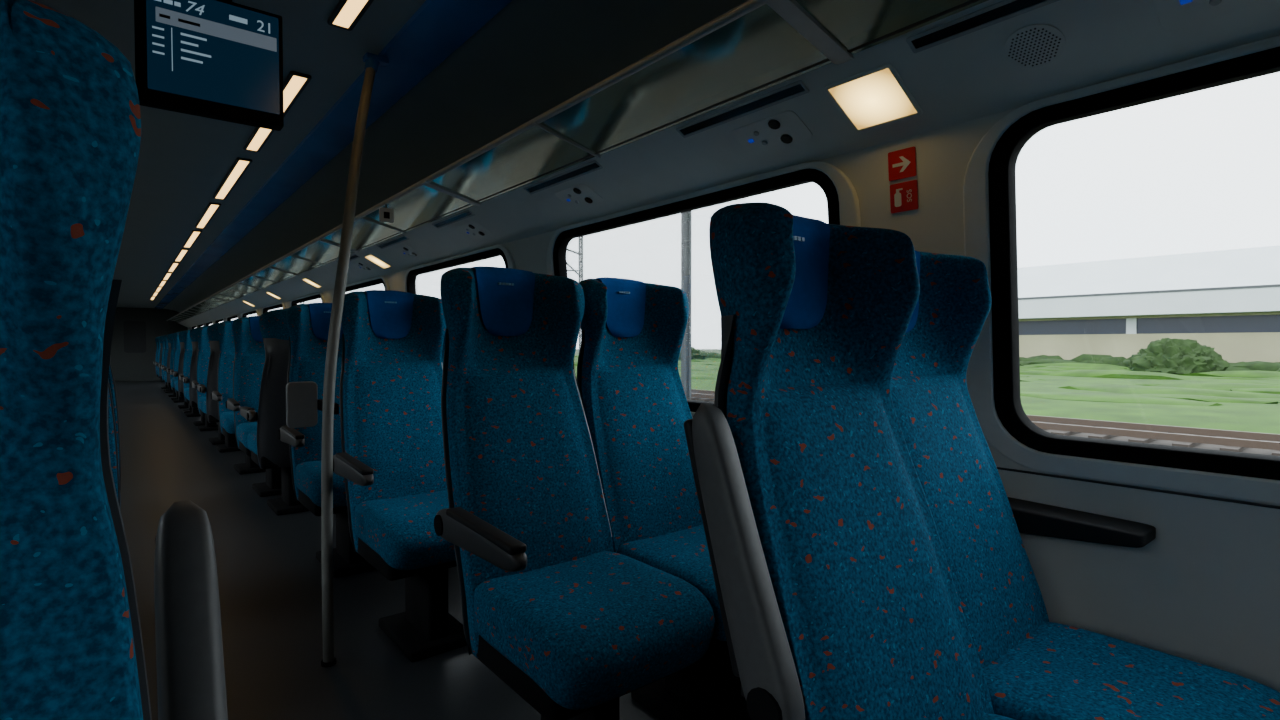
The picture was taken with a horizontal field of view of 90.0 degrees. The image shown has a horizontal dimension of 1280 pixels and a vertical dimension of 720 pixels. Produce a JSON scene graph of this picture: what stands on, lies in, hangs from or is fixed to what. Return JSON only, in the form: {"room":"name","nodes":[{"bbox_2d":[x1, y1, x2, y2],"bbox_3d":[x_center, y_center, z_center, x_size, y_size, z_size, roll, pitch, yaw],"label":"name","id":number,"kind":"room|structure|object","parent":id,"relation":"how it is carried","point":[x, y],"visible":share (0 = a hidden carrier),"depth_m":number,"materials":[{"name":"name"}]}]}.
{"room":"train carriage","nodes":[
{"label":"train carriage","id":0,"kind":"room"},
{"bbox_2d":[110,307,187,380],"bbox_3d":[-14.383,-0.471,18.232,2.700,2.130,0.050,-1,2,-39],"label":"wall","id":1,"kind":"structure","parent":0,"point":[161,326],"depth_m":18.48,"materials":[{"name":"plastic"}]},
{"bbox_2d":[117,312,152,380],"bbox_3d":[-14.380,-0.381,18.230,0.760,1.950,0.030,-1,2,-39],"label":"door","id":2,"kind":"structure","parent":1,"relation":"in","point":[134,328],"depth_m":18.22,"materials":[{"name":"laminate"}]},
{"bbox_2d":[33,0,747,312],"bbox_3d":[-6.312,-0.988,8.250,2.620,0.630,25.600,-1,2,-39],"label":"ceiling","id":3,"kind":"structure","parent":0,"point":[532,57],"depth_m":2.83,"materials":[{"name":"plastic"}]},
{"bbox_2d":[174,249,188,261],"bbox_3d":[-5.411,-1.231,7.545,0.076,0.012,1.244,-1,2,-39],"label":"recessed light","id":4,"kind":"object","parent":3,"relation":"in","point":[182,253],"visible":1,"depth_m":7.49,"materials":[{"name":"grey"}]},
{"bbox_2d":[176,250,186,260],"bbox_3d":[-5.411,-1.230,7.545,0.052,0.007,1.220,-1,2,-39],"label":"diffuser","id":5,"kind":"object","parent":4,"relation":"attached to","point":[182,253],"depth_m":7.49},
{"bbox_2d":[182,230,201,247],"bbox_3d":[-4.486,-1.204,6.403,0.076,0.012,1.244,-1,2,-39],"label":"recessed light","id":6,"kind":"object","parent":3,"relation":"in","point":[194,234],"visible":1,"depth_m":6.31,"materials":[{"name":"grey"}]},
{"bbox_2d":[184,232,199,246],"bbox_3d":[-4.486,-1.204,6.403,0.052,0.007,1.220,-1,2,-39],"label":"diffuser","id":7,"kind":"object","parent":6,"relation":"attached to","point":[193,236],"depth_m":6.36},
{"bbox_2d":[195,203,220,228],"bbox_3d":[-3.561,-1.177,5.261,0.076,0.012,1.244,-1,2,-39],"label":"recessed light","id":8,"kind":"object","parent":3,"relation":"in","point":[211,209],"visible":1,"depth_m":5.18,"materials":[{"name":"grey"}]},
{"bbox_2d":[134,0,283,130],"bbox_3d":[-1.232,-0.902,1.845,0.353,0.398,0.060,-1,2,-39],"label":"screen","id":9,"kind":"object","parent":3,"relation":"hanging from","point":[222,60],"visible":0.99,"depth_m":1.82,"materials":[{"name":"black plastic"}]},
{"bbox_2d":[213,158,251,199],"bbox_3d":[-2.636,-1.151,4.119,0.076,0.012,1.244,-1,2,-39],"label":"recessed light","id":10,"kind":"object","parent":3,"relation":"in","point":[239,167],"visible":1,"depth_m":4.01,"materials":[{"name":"grey"}]},
{"bbox_2d":[243,127,274,151],"bbox_3d":[-1.958,-1.131,3.278,0.080,0.012,0.456,-1,2,-39],"label":"recessed light","id":11,"kind":"object","parent":3,"relation":"in","point":[259,137],"depth_m":3.27,"materials":[{"name":"grey"}]},
{"bbox_2d":[283,71,311,116],"bbox_3d":[-1.482,-1.117,2.690,0.080,0.012,0.568,-1,2,-39],"label":"recessed light","id":12,"kind":"object","parent":3,"relation":"in","point":[295,84],"depth_m":2.61,"materials":[{"name":"grey"}]},
{"bbox_2d":[154,0,511,308],"bbox_3d":[-5.892,-1.253,8.584,0.200,0.027,25.600,-1,2,-39],"label":"ceiling panel","id":13,"kind":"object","parent":3,"relation":"attached to","point":[438,28],"depth_m":2.74,"materials":[{"name":"plastic"}]},
{"bbox_2d":[327,0,373,30],"bbox_3d":[-0.554,-1.091,1.572,0.076,0.012,1.404,-1,2,-39],"label":"recessed light","id":14,"kind":"object","parent":3,"relation":"in","point":[347,13],"visible":1,"depth_m":2.03,"materials":[{"name":"grey"}]},
{"bbox_2d":[333,0,367,27],"bbox_3d":[-0.554,-1.091,1.572,0.052,0.007,1.380,-1,2,-39],"label":"diffuser","id":15,"kind":"object","parent":14,"relation":"attached to","point":[347,13],"depth_m":2.02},
{"bbox_2d":[114,380,744,719],"bbox_3d":[-6.312,0.856,8.293,2.700,0.060,25.600,-1,2,-39],"label":"floor","id":16,"kind":"structure","parent":0,"point":[269,571],"depth_m":2.52,"materials":[{"name":"plastic"}]},
{"bbox_2d":[0,0,227,719],"bbox_3d":[-0.323,0.399,0.140,0.462,1.235,0.758,-1,2,-39],"label":"seat","id":17,"kind":"object","parent":16,"relation":"on","point":[71,641],"visible":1,"depth_m":0.35,"materials":[{"name":"fabric"}]},
{"bbox_2d":[108,380,119,505],"bbox_3d":[-1.599,0.364,1.634,0.420,1.235,0.707,-1,2,-39],"label":"seat","id":18,"kind":"object","parent":16,"relation":"on","point":[111,419],"visible":0.04,"depth_m":1.88,"materials":[{"name":"fabric"}]},
{"bbox_2d":[108,361,120,499],"bbox_3d":[-2.203,0.347,2.380,0.420,1.235,0.707,-1,2,-39],"label":"seat","id":19,"kind":"object","parent":16,"relation":"on","point":[110,375],"visible":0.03,"depth_m":2.63,"materials":[{"name":"fabric"}]},
{"bbox_2d":[153,337,167,388],"bbox_3d":[-11.083,0.053,14.951,0.466,1.235,0.707,-1,2,-39],"label":"seat","id":20,"kind":"object","parent":16,"relation":"on","point":[166,386],"visible":0.15,"depth_m":14.94,"materials":[{"name":"fabric"}]},
{"bbox_2d":[154,336,168,391],"bbox_3d":[-10.479,0.070,14.205,0.466,1.235,0.707,-1,2,-39],"label":"seat","id":21,"kind":"object","parent":16,"relation":"on","point":[158,340],"visible":0.24,"depth_m":14.22,"materials":[{"name":"fabric"}]},
{"bbox_2d":[156,336,172,392],"bbox_3d":[-10.020,0.084,13.638,0.466,1.235,0.707,-1,2,-39],"label":"seat","id":22,"kind":"object","parent":16,"relation":"on","point":[157,364],"visible":0.22,"depth_m":13.41,"materials":[{"name":"fabric"}]},
{"bbox_2d":[158,335,175,396],"bbox_3d":[-9.271,0.105,12.713,0.466,1.235,0.707,-1,2,-39],"label":"seat","id":23,"kind":"object","parent":16,"relation":"on","point":[162,337],"visible":0.24,"depth_m":12.72,"materials":[{"name":"fabric"}]},
{"bbox_2d":[161,334,177,400],"bbox_3d":[-8.667,0.123,11.967,0.466,1.235,0.707,-1,2,-39],"label":"seat","id":24,"kind":"object","parent":16,"relation":"on","point":[165,336],"visible":0.19,"depth_m":11.99,"materials":[{"name":"fabric"}]},
{"bbox_2d":[163,334,183,402],"bbox_3d":[-8.208,0.136,11.401,0.466,1.235,0.707,-1,2,-39],"label":"seat","id":25,"kind":"object","parent":16,"relation":"on","point":[180,399],"visible":0.16,"depth_m":11.17,"materials":[{"name":"fabric"}]},
{"bbox_2d":[166,333,188,408],"bbox_3d":[-7.458,0.158,10.475,0.466,1.235,0.707,-1,2,-39],"label":"seat","id":26,"kind":"object","parent":16,"relation":"on","point":[186,405],"visible":0.19,"depth_m":10.46,"materials":[{"name":"fabric"}]},
{"bbox_2d":[170,332,191,413],"bbox_3d":[-6.854,0.175,9.730,0.466,1.235,0.707,-1,2,-39],"label":"seat","id":27,"kind":"object","parent":16,"relation":"on","point":[175,335],"visible":0.23,"depth_m":9.76,"materials":[{"name":"fabric"}]},
{"bbox_2d":[173,331,200,416],"bbox_3d":[-6.395,0.188,9.163,0.466,1.235,0.707,-1,2,-39],"label":"seat","id":28,"kind":"object","parent":16,"relation":"on","point":[195,413],"visible":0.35,"depth_m":8.93,"materials":[{"name":"fabric"}]},
{"bbox_2d":[178,329,215,425],"bbox_3d":[-5.646,0.210,8.238,0.466,1.235,0.707,-1,2,-39],"label":"seat","id":29,"kind":"object","parent":16,"relation":"on","point":[187,355],"visible":0.23,"depth_m":8.26,"materials":[{"name":"fabric"}]},
{"bbox_2d":[183,327,217,430],"bbox_3d":[-5.187,0.223,7.671,0.466,1.235,0.707,-1,2,-39],"label":"seat","id":30,"kind":"object","parent":16,"relation":"on","point":[191,393],"visible":0.27,"depth_m":7.43,"materials":[{"name":"fabric"}]},
{"bbox_2d":[191,326,236,444],"bbox_3d":[-4.438,0.245,6.746,0.466,1.235,0.707,-1,2,-39],"label":"seat","id":31,"kind":"object","parent":16,"relation":"on","point":[203,356],"visible":0.3,"depth_m":6.77,"materials":[{"name":"fabric"}]},
{"bbox_2d":[198,397,205,411],"bbox_3d":[-4.338,0.459,6.665,0.416,0.154,0.449,-1,2,-39],"label":"cushion","id":32,"kind":"object","parent":31,"relation":"on","point":[200,399],"depth_m":6.48,"materials":[{"name":"fabric"}]},
{"bbox_2d":[197,323,240,452],"bbox_3d":[-3.979,0.258,6.180,0.466,1.235,0.707,-1,2,-39],"label":"seat","id":33,"kind":"object","parent":16,"relation":"on","point":[210,407],"visible":0.3,"depth_m":5.94,"materials":[{"name":"fabric"}]},
{"bbox_2d":[211,320,264,474],"bbox_3d":[-3.229,0.280,5.254,0.466,1.235,0.707,-1,2,-39],"label":"seat","id":34,"kind":"object","parent":16,"relation":"on","point":[225,333],"visible":0.41,"depth_m":5.27,"materials":[{"name":"fabric"}]},
{"bbox_2d":[220,411,234,433],"bbox_3d":[-3.130,0.494,5.173,0.416,0.154,0.449,-1,2,-39],"label":"cushion","id":35,"kind":"object","parent":34,"relation":"on","point":[227,426],"depth_m":4.94,"materials":[{"name":"fabric"}]},
{"bbox_2d":[226,316,280,496],"bbox_3d":[-2.625,0.297,4.509,0.466,1.235,0.707,-1,2,-39],"label":"seat","id":36,"kind":"object","parent":16,"relation":"on","point":[249,359],"visible":0.4,"depth_m":4.54,"materials":[{"name":"fabric"}]},
{"bbox_2d":[237,422,256,447],"bbox_3d":[-2.526,0.511,4.428,0.416,0.154,0.449,-1,2,-39],"label":"cushion","id":37,"kind":"object","parent":36,"relation":"on","point":[243,428],"depth_m":4.27,"materials":[{"name":"fabric"}]},
{"bbox_2d":[240,308,308,514],"bbox_3d":[-2.166,0.310,3.942,0.466,1.235,0.707,-1,2,-39],"label":"seat","id":38,"kind":"object","parent":16,"relation":"on","point":[268,452],"visible":0.42,"depth_m":3.70,"materials":[{"name":"plastic"}]},
{"bbox_2d":[247,430,256,453],"bbox_3d":[-2.230,0.520,4.062,0.416,0.154,0.449,-1,2,-39],"label":"cushion","id":39,"kind":"object","parent":38,"relation":"on","point":[252,436],"depth_m":3.91,"materials":[{"name":"fabric"}]},
{"bbox_2d":[278,303,374,577],"bbox_3d":[-1.417,0.332,3.017,0.466,1.235,0.707,-1,2,-39],"label":"seat","id":40,"kind":"object","parent":16,"relation":"on","point":[308,324],"visible":0.34,"depth_m":3.02,"materials":[{"name":"fabric"}]},
{"bbox_2d":[296,461,346,507],"bbox_3d":[-1.318,0.546,2.936,0.416,0.154,0.449,-1,2,-39],"label":"cushion","id":41,"kind":"object","parent":40,"relation":"on","point":[308,473],"depth_m":2.73,"materials":[{"name":"fabric"}]},
{"bbox_2d":[321,52,388,666],"bbox_3d":[-0.975,-0.062,2.192,0.087,2.062,0.384,0,1,7],"label":"pole","id":42,"kind":"object","parent":16,"relation":"on","point":[372,61],"visible":1,"depth_m":2.04,"materials":[{"name":"metal"}]},
{"bbox_2d":[333,290,466,661],"bbox_3d":[-0.812,0.349,2.271,0.467,1.235,0.707,-1,2,-39],"label":"seat","id":43,"kind":"object","parent":16,"relation":"on","point":[391,462],"visible":0.84,"depth_m":2.31,"materials":[{"name":"fabric"}]},
{"bbox_2d":[286,381,338,427],"bbox_3d":[-1.262,0.178,2.457,0.136,0.180,0.250,-1,2,-39],"label":"folding table","id":44,"kind":"object","parent":43,"relation":"attached to","point":[303,405],"visible":0.93,"depth_m":2.52,"materials":[{"name":"grey plastic"}]},
{"bbox_2d":[355,489,455,569],"bbox_3d":[-0.714,0.563,2.190,0.416,0.154,0.449,-1,2,-39],"label":"cushion","id":45,"kind":"object","parent":43,"relation":"on","point":[394,529],"depth_m":2.02,"materials":[{"name":"fabric"}]},
{"bbox_2d":[434,266,714,719],"bbox_3d":[-0.208,0.367,1.526,0.467,1.235,0.707,-1,2,-39],"label":"seat","id":46,"kind":"object","parent":16,"relation":"on","point":[573,625],"visible":1,"depth_m":1.55,"materials":[{"name":"fabric"}]},
{"bbox_2d":[474,551,714,709],"bbox_3d":[-0.110,0.581,1.444,0.416,0.154,0.449,-1,2,-39],"label":"cushion","id":47,"kind":"object","parent":46,"relation":"on","point":[572,630],"depth_m":1.32,"materials":[{"name":"fabric"}]},
{"bbox_2d":[577,277,750,719],"bbox_3d":[0.123,0.360,1.819,0.420,1.235,0.707,-1,2,-39],"label":"seat","id":48,"kind":"object","parent":16,"relation":"on","point":[636,408],"visible":0.72,"depth_m":1.87,"materials":[{"name":"fabric"}]},
{"bbox_2d":[617,524,725,640],"bbox_3d":[0.204,0.574,1.724,0.416,0.154,0.449,-1,2,-39],"label":"cushion","id":49,"kind":"object","parent":48,"relation":"on","point":[681,551],"depth_m":1.66,"materials":[{"name":"fabric"}]},
{"bbox_2d":[684,202,1014,719],"bbox_3d":[0.396,0.384,0.780,0.467,1.235,0.707,-1,2,-39],"label":"seat","id":50,"kind":"object","parent":16,"relation":"on","point":[838,599],"visible":1,"depth_m":0.86,"materials":[{"name":"fabric"}]},
{"bbox_2d":[980,713,1014,719],"bbox_3d":[0.495,0.598,0.698,0.416,0.154,0.449,-1,2,-39],"label":"cushion","id":51,"kind":"object","parent":50,"relation":"on","point":[983,716],"depth_m":0.93,"materials":[{"name":"fabric"}]},
{"bbox_2d":[891,250,1279,719],"bbox_3d":[0.699,0.377,1.109,0.420,1.235,0.707,-1,2,-39],"label":"seat","id":52,"kind":"object","parent":16,"relation":"on","point":[1034,667],"visible":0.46,"depth_m":1.17,"materials":[{"name":"fabric"}]},
{"bbox_2d":[982,622,1279,719],"bbox_3d":[0.780,0.591,1.013,0.416,0.154,0.449,-1,2,-39],"label":"cushion","id":53,"kind":"object","parent":52,"relation":"on","point":[1041,670],"depth_m":1.02,"materials":[{"name":"fabric"}]},
{"bbox_2d":[188,108,1026,467],"bbox_3d":[-5.311,-0.348,9.076,0.123,0.831,25.600,-1,2,-39],"label":"wall","id":54,"kind":"structure","parent":0,"point":[943,155],"depth_m":1.58,"materials":[{"name":"plastic"}]},
{"bbox_2d":[262,302,284,313],"bbox_3d":[-4.725,-0.314,8.329,0.121,0.804,1.606,-1,2,-39],"label":"window","id":55,"kind":"structure","parent":54,"relation":"in","point":[278,305],"depth_m":8.24,"materials":[{"name":"black rubber"}]},
{"bbox_2d":[290,292,324,306],"bbox_3d":[-3.517,-0.279,6.837,0.121,0.804,1.606,-1,2,-39],"label":"window","id":56,"kind":"structure","parent":54,"relation":"in","point":[318,295],"depth_m":6.71,"materials":[{"name":"black rubber"}]},
{"bbox_2d":[333,276,389,293],"bbox_3d":[-2.308,-0.244,5.345,0.121,0.804,1.606,-1,2,-39],"label":"window","id":57,"kind":"structure","parent":54,"relation":"in","point":[380,279],"depth_m":5.05,"materials":[{"name":"black rubber"}]},
{"bbox_2d":[353,261,373,271],"bbox_3d":[-2.055,-0.696,4.755,0.100,0.056,0.222,-1,2,-39],"label":"light","id":58,"kind":"object","parent":54,"relation":"attached to","point":[360,264],"visible":1,"depth_m":4.74,"materials":[{"name":"plastic"}]},
{"bbox_2d":[363,254,391,268],"bbox_3d":[-1.836,-0.690,4.482,0.153,0.085,0.178,-1,2,-39],"label":"lamp","id":59,"kind":"object","parent":54,"relation":"attached to","point":[370,257],"visible":1,"depth_m":4.48,"materials":[{"name":"plastic"}]},
{"bbox_2d":[376,235,408,248],"bbox_3d":[-1.531,-0.727,3.956,0.039,0.024,0.514,-1,2,-39],"label":"air slot","id":60,"kind":"object","parent":54,"relation":"attached to","point":[402,238],"visible":1,"depth_m":3.94,"materials":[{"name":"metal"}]},
{"bbox_2d":[396,245,421,257],"bbox_3d":[-1.451,-0.678,4.009,0.100,0.056,0.222,-1,2,-39],"label":"control panel","id":61,"kind":"object","parent":54,"relation":"attached to","point":[406,250],"visible":1,"depth_m":4.00,"materials":[{"name":"plastic"}]},
{"bbox_2d":[432,210,474,228],"bbox_3d":[-0.949,-0.711,3.237,0.039,0.024,0.464,-1,2,-39],"label":"air slot","id":62,"kind":"object","parent":54,"relation":"attached to","point":[465,214],"visible":1,"depth_m":3.22,"materials":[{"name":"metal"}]},
{"bbox_2d":[404,244,515,293],"bbox_3d":[-1.100,-0.209,3.853,0.121,0.804,1.606,-1,2,-39],"label":"window","id":63,"kind":"structure","parent":54,"relation":"in","point":[411,274],"depth_m":3.70,"materials":[{"name":"black rubber"}]},
{"bbox_2d":[457,221,490,238],"bbox_3d":[-0.847,-0.661,3.263,0.100,0.056,0.222,-1,2,-39],"label":"light","id":64,"kind":"object","parent":54,"relation":"attached to","point":[472,229],"visible":1,"depth_m":3.25,"materials":[{"name":"plastic"}]},
{"bbox_2d":[523,160,602,193],"bbox_3d":[-0.304,-0.692,2.441,0.039,0.024,0.514,-1,2,-39],"label":"air slot","id":65,"kind":"object","parent":54,"relation":"attached to","point":[592,166],"visible":1,"depth_m":2.42,"materials":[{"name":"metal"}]},
{"bbox_2d":[167,0,987,322],"bbox_3d":[-5.562,-0.892,8.860,0.471,0.082,25.560,-1,2,-39],"label":"luggage rack","id":66,"kind":"object","parent":54,"relation":"attached to","point":[755,46],"visible":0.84,"depth_m":1.77,"materials":[{"name":"metal"}]},
{"bbox_2d":[195,304,212,309],"bbox_3d":[-7.780,-0.950,11.440,0.230,0.064,0.930,-1,2,-39],"label":"glass shelf","id":67,"kind":"object","parent":66,"relation":"attached to","point":[201,306],"depth_m":11.44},
{"bbox_2d":[200,301,220,307],"bbox_3d":[-7.187,-0.933,10.708,0.230,0.064,0.930,-1,2,-39],"label":"glass shelf","id":68,"kind":"object","parent":66,"relation":"attached to","point":[205,303],"depth_m":10.71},
{"bbox_2d":[206,298,228,303],"bbox_3d":[-6.572,-0.915,9.948,0.230,0.064,0.930,-1,2,-39],"label":"glass shelf","id":69,"kind":"object","parent":66,"relation":"attached to","point":[211,300],"depth_m":9.92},
{"bbox_2d":[212,294,235,301],"bbox_3d":[-5.979,-0.898,9.216,0.230,0.064,0.930,-1,2,-39],"label":"glass shelf","id":70,"kind":"object","parent":66,"relation":"attached to","point":[216,296],"depth_m":9.23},
{"bbox_2d":[221,289,248,297],"bbox_3d":[-5.363,-0.880,8.456,0.230,0.064,0.930,-1,2,-39],"label":"glass shelf","id":71,"kind":"object","parent":66,"relation":"attached to","point":[227,292],"depth_m":8.43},
{"bbox_2d":[229,283,260,293],"bbox_3d":[-4.771,-0.863,7.724,0.230,0.064,0.930,-1,2,-39],"label":"glass shelf","id":72,"kind":"object","parent":66,"relation":"attached to","point":[238,287],"depth_m":7.72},
{"bbox_2d":[240,276,275,288],"bbox_3d":[-4.155,-0.845,6.964,0.230,0.064,0.930,-1,2,-39],"label":"glass shelf","id":73,"kind":"object","parent":66,"relation":"attached to","point":[253,281],"depth_m":6.94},
{"bbox_2d":[253,268,295,282],"bbox_3d":[-3.562,-0.828,6.232,0.230,0.064,0.930,-1,2,-39],"label":"glass shelf","id":74,"kind":"object","parent":66,"relation":"attached to","point":[270,274],"depth_m":6.22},
{"bbox_2d":[271,256,321,274],"bbox_3d":[-2.947,-0.810,5.473,0.230,0.064,0.930,-1,2,-39],"label":"glass shelf","id":75,"kind":"object","parent":66,"relation":"attached to","point":[295,265],"depth_m":5.44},
{"bbox_2d":[292,241,353,264],"bbox_3d":[-2.354,-0.793,4.741,0.230,0.064,0.930,-1,2,-39],"label":"glass shelf","id":76,"kind":"object","parent":66,"relation":"attached to","point":[319,252],"depth_m":4.74,"materials":[{"name":"glass"}]},
{"bbox_2d":[323,218,402,250],"bbox_3d":[-1.738,-0.775,3.981,0.230,0.064,0.930,-1,2,-39],"label":"glass shelf","id":77,"kind":"object","parent":66,"relation":"attached to","point":[367,232],"depth_m":3.91,"materials":[{"name":"glass"}]},
{"bbox_2d":[379,204,393,222],"bbox_3d":[-1.270,-0.740,3.204,0.070,0.100,0.013,-1,2,-39],"label":"number plate","id":78,"kind":"object","parent":66,"relation":"attached to","point":[386,214],"visible":0.99,"depth_m":3.20,"materials":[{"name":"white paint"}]},
{"bbox_2d":[364,185,471,231],"bbox_3d":[-1.146,-0.758,3.249,0.230,0.064,0.930,-1,2,-39],"label":"glass shelf","id":79,"kind":"object","parent":66,"relation":"attached to","point":[419,205],"depth_m":3.17,"materials":[{"name":"glass"}]},
{"bbox_2d":[430,126,594,202],"bbox_3d":[-0.530,-0.740,2.489,0.230,0.064,0.930,-1,2,-39],"label":"glass shelf","id":80,"kind":"object","parent":66,"relation":"attached to","point":[533,153],"depth_m":2.41,"materials":[{"name":"glass"}]},
{"bbox_2d":[542,4,831,154],"bbox_3d":[0.063,-0.723,1.757,0.230,0.064,0.930,-1,2,-39],"label":"glass shelf","id":81,"kind":"object","parent":66,"relation":"attached to","point":[760,48],"depth_m":1.65,"materials":[{"name":"glass"}]},
{"bbox_2d":[796,0,961,53],"bbox_3d":[0.678,-0.706,0.998,0.230,0.064,0.930,-1,2,-39],"label":"glass shelf","id":82,"kind":"object","parent":66,"relation":"attached to","point":[849,26],"depth_m":1.32,"materials":[{"name":"glass"}]},
{"bbox_2d":[555,183,602,208],"bbox_3d":[-0.242,-0.643,2.517,0.100,0.056,0.222,-1,2,-39],"label":"light","id":83,"kind":"object","parent":54,"relation":"attached to","point":[580,195],"visible":1,"depth_m":2.51,"materials":[{"name":"plastic"}]},
{"bbox_2d":[546,161,860,417],"bbox_3d":[0.108,-0.174,2.362,0.121,0.804,1.606,-1,2,-39],"label":"window","id":84,"kind":"structure","parent":54,"relation":"in","point":[840,193],"depth_m":2.06,"materials":[{"name":"black rubber"}]},
{"bbox_2d":[178,0,1279,326],"bbox_3d":[-5.448,-0.806,8.954,0.298,0.168,25.600,-1,2,-39],"label":"overhead panel","id":85,"kind":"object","parent":54,"relation":"attached to","point":[968,77],"depth_m":1.57,"materials":[{"name":"plastic"}]},
{"bbox_2d":[676,80,809,137],"bbox_3d":[0.262,-0.676,1.741,0.039,0.024,0.454,-1,2,-39],"label":"air slot","id":86,"kind":"object","parent":54,"relation":"attached to","point":[798,88],"visible":1,"depth_m":1.71,"materials":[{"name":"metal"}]},
{"bbox_2d":[732,111,811,154],"bbox_3d":[0.362,-0.626,1.772,0.100,0.056,0.222,-1,2,-39],"label":"light","id":87,"kind":"object","parent":54,"relation":"attached to","point":[785,128],"visible":1,"depth_m":1.76,"materials":[{"name":"plastic"}]},
{"bbox_2d":[823,63,922,132],"bbox_3d":[0.555,-0.621,1.530,0.153,0.085,0.178,-1,2,-39],"label":"lamp","id":88,"kind":"object","parent":54,"relation":"attached to","point":[876,97],"visible":1,"depth_m":1.52,"materials":[{"name":"plastic"}]},
{"bbox_2d":[888,146,915,180],"bbox_3d":[0.659,-0.492,1.610,0.009,0.072,0.072,-1,2,-39],"label":"sign","id":89,"kind":"object","parent":54,"relation":"attached to","point":[901,163],"visible":1,"depth_m":1.61,"materials":[{"name":"red paint"}]},
{"bbox_2d":[890,180,917,212],"bbox_3d":[0.666,-0.412,1.615,0.009,0.072,0.072,-1,2,-39],"label":"sign","id":90,"kind":"object","parent":54,"relation":"attached to","point":[904,195],"visible":1,"depth_m":1.61,"materials":[{"name":"red paint"}]},
{"bbox_2d":[906,0,1058,52],"bbox_3d":[0.687,-0.663,1.217,0.039,0.024,0.364,-1,2,-39],"label":"air slot","id":91,"kind":"object","parent":54,"relation":"attached to","point":[1003,10],"visible":1,"depth_m":1.26,"materials":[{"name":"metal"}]},
{"bbox_2d":[1004,24,1065,67],"bbox_3d":[0.773,-0.615,1.256,0.093,0.051,0.104,-1,2,-34],"label":"air vent","id":92,"kind":"object","parent":54,"relation":"attached to","point":[1033,45],"visible":1,"depth_m":1.25,"materials":[{"name":"plastic"}]},
{"bbox_2d":[963,35,1279,504],"bbox_3d":[1.298,-0.140,0.893,0.121,0.804,1.626,-1,2,-39],"label":"window","id":93,"kind":"structure","parent":54,"relation":"in","point":[989,187],"depth_m":1.37,"materials":[{"name":"black rubber"}]},
{"bbox_2d":[1153,0,1271,29],"bbox_3d":[0.966,-0.608,1.026,0.100,0.056,0.222,-1,2,-39],"label":"light","id":94,"kind":"object","parent":54,"relation":"attached to","point":[1172,14],"visible":1,"depth_m":1.09,"materials":[{"name":"plastic"}]},
{"bbox_2d":[996,464,1279,691],"bbox_3d":[-5.278,0.436,9.121,0.060,0.742,25.600,-1,2,-39],"label":"wall","id":95,"kind":"structure","parent":0,"point":[1205,590],"depth_m":1.26,"materials":[{"name":"plastic"}]},
{"bbox_2d":[1008,497,1155,547],"bbox_3d":[0.868,0.351,1.390,0.107,0.068,0.385,-1,2,-39],"label":"armrest","id":96,"kind":"object","parent":95,"relation":"attached to","point":[1033,518],"depth_m":1.30,"materials":[{"name":"plastic"}]},
{"bbox_2d":[997,467,1279,508],"bbox_3d":[-5.295,0.076,9.099,0.024,0.007,25.600,-1,2,-39],"label":"trim","id":97,"kind":"structure","parent":95,"relation":"attached to","point":[1000,468],"depth_m":1.28,"materials":[{"name":"plastic"}]},
{"label":"outside","id":98,"kind":"structure","parent":0,"visible":0},
{"bbox_2d":[575,349,720,354],"bbox_3d":[7.391,0.575,70.356,400.000,0.001,500.000,-1,2,-39],"label":"ground","id":99,"kind":"structure","parent":98,"point":[577,350],"depth_m":259.83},
{"bbox_2d":[574,355,1279,433],"bbox_3d":[-8.689,0.096,63.755,26.514,1.166,410.000,-1,2,-39],"label":"grass bank","id":100,"kind":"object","parent":99,"relation":"on","point":[1246,401],"visible":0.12,"depth_m":22.24,"materials":[{"name":"plant"}]},
{"bbox_2d":[679,347,705,360],"bbox_3d":[2.164,-1.047,62.278,4.811,2.001,11.202,-1,2,-39],"label":"bush","id":101,"kind":"object","parent":100,"relation":"on","point":[695,354],"visible":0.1,"depth_m":59.13,"materials":[{"name":"green plant"}]},
{"bbox_2d":[699,351,1279,371],"bbox_3d":[22.634,-0.255,43.190,3.446,1.162,82.397,-1,2,-39],"label":"scrub","id":102,"kind":"object","parent":100,"relation":"on","point":[1084,358],"visible":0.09,"depth_m":37.81,"materials":[{"name":"green plant"}]},
{"bbox_2d":[1123,338,1229,373],"bbox_3d":[27.084,-0.255,32.551,2.778,1.777,4.302,-1,2,-39],"label":"bush","id":103,"kind":"object","parent":100,"relation":"on","point":[1165,355],"visible":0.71,"depth_m":31.87,"materials":[{"name":"green plant"}]},
{"bbox_2d":[1018,245,1279,362],"bbox_3d":[38.874,-2.846,39.144,16.240,8.300,74.000,-1,2,-39],"label":"station building","id":104,"kind":"structure","parent":99,"relation":"on","point":[1226,301],"depth_m":38.88,"materials":[{"name":"white"}]},
{"bbox_2d":[1037,421,1277,454],"bbox_3d":[-25.947,0.946,49.796,17.700,0.200,410.000,-1,2,-39],"label":"bed","id":105,"kind":"object","parent":99,"relation":"on","point":[1118,438],"visible":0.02,"depth_m":13.07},
{"bbox_2d":[566,236,582,350],"bbox_3d":[-4.190,-2.982,34.120,2.712,8.306,0.120,-1,2,-39],"label":"catenary mast","id":106,"kind":"object","parent":105,"relation":"on","point":[580,239],"visible":0.31,"depth_m":34.78,"materials":[{"name":"grey metal"}]},
{"bbox_2d":[681,211,691,399],"bbox_3d":[2.050,-2.552,15.759,2.712,8.306,0.120,-1,2,-39],"label":"catenary mast","id":107,"kind":"object","parent":105,"relation":"on","point":[685,216],"visible":0.38,"depth_m":14.98,"materials":[{"name":"grey metal"}]},
{"bbox_2d":[691,389,1279,455],"bbox_3d":[-18.099,0.733,49.712,2.500,0.220,300.000,-1,2,-39],"label":"railway track","id":108,"kind":"object","parent":105,"relation":"on","point":[1246,440],"visible":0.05,"depth_m":13.59,"materials":[{"name":"grey metal"}]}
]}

